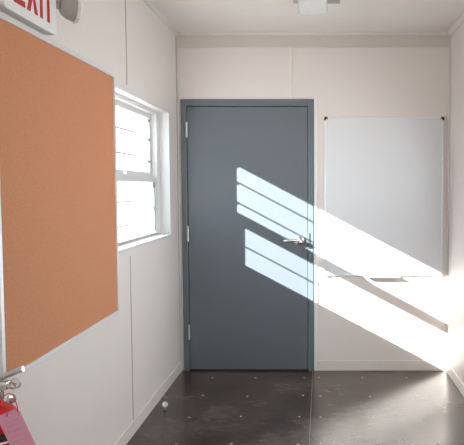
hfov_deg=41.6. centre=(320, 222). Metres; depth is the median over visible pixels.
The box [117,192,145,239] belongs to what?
ground
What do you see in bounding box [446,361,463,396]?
baseboard
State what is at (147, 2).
trim
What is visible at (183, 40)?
trim
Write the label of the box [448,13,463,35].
trim
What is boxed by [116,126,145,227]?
guard
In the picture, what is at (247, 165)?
door
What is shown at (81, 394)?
wall
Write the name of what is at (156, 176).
window
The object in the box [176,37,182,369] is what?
trim
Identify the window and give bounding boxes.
[115,84,171,252]
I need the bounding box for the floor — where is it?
[126,370,463,444]
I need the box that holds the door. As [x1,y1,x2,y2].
[180,99,313,370]
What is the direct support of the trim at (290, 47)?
attached to the wall at (345, 81)
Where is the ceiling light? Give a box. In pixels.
[293,0,339,13]
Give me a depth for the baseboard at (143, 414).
3.76 m
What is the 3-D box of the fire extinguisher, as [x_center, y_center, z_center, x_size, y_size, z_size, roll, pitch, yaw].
[-1.006,0.733,1.879,0.155,0.571,0.134,3,4,40]
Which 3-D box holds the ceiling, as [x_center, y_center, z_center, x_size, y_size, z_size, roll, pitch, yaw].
[-0.055,-1.292,0.927,2.370,0.150,7.504,0,3,0]
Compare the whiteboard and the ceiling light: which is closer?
the ceiling light
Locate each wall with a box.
[0,0,180,444]
[177,36,450,369]
[447,22,463,383]
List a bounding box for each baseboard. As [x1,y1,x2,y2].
[114,361,181,444]
[318,360,445,370]
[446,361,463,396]
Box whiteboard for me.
[324,117,444,277]
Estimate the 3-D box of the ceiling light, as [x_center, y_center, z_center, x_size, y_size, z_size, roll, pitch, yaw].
[-0.024,-1.315,3.187,0.290,0.072,1.198,0,3,0]
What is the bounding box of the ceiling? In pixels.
[149,0,463,31]
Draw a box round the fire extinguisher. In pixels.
[0,366,24,444]
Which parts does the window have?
sash, sash, sill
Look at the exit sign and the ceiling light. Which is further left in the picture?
the exit sign
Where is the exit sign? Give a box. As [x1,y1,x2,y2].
[0,0,82,34]
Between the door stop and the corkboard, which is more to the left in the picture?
the corkboard
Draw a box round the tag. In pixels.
[0,393,35,444]
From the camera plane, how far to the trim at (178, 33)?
4.50 m
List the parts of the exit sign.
plate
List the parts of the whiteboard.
frame rail, frame rail, frame rail, frame rail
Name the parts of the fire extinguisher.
carry handle, squeeze lever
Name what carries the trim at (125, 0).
attached to the wall at (81, 394)
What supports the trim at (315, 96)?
attached to the wall at (345, 81)
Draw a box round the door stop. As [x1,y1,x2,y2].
[162,402,167,410]
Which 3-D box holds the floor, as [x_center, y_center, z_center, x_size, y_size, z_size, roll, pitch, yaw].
[-0.055,1.426,1.088,2.370,0.122,7.504,0,3,0]
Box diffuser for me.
[298,0,326,13]
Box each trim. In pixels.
[125,0,126,79]
[130,256,133,419]
[143,0,177,33]
[176,32,449,35]
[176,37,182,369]
[178,35,448,46]
[290,47,291,98]
[314,95,316,370]
[445,37,450,360]
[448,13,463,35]
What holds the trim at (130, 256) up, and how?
attached to the wall at (81, 394)
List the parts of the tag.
cord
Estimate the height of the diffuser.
0.056 m
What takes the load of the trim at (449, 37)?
attached to the wall at (455, 328)
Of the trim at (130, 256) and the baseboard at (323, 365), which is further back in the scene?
the baseboard at (323, 365)
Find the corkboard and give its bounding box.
[0,12,119,380]
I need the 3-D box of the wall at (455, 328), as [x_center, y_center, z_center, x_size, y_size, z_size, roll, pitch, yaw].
[1.055,0.075,1.007,0.150,2.589,7.504,0,3,0]
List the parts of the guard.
rail, rail, rail, rail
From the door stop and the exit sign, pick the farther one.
the door stop
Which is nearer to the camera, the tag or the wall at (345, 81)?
the tag
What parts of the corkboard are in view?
frame rail, frame rail, frame rail, frame rail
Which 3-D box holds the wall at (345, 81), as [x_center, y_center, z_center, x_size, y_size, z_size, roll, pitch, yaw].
[-0.051,-0.143,4.679,2.070,2.589,0.150,0,3,0]

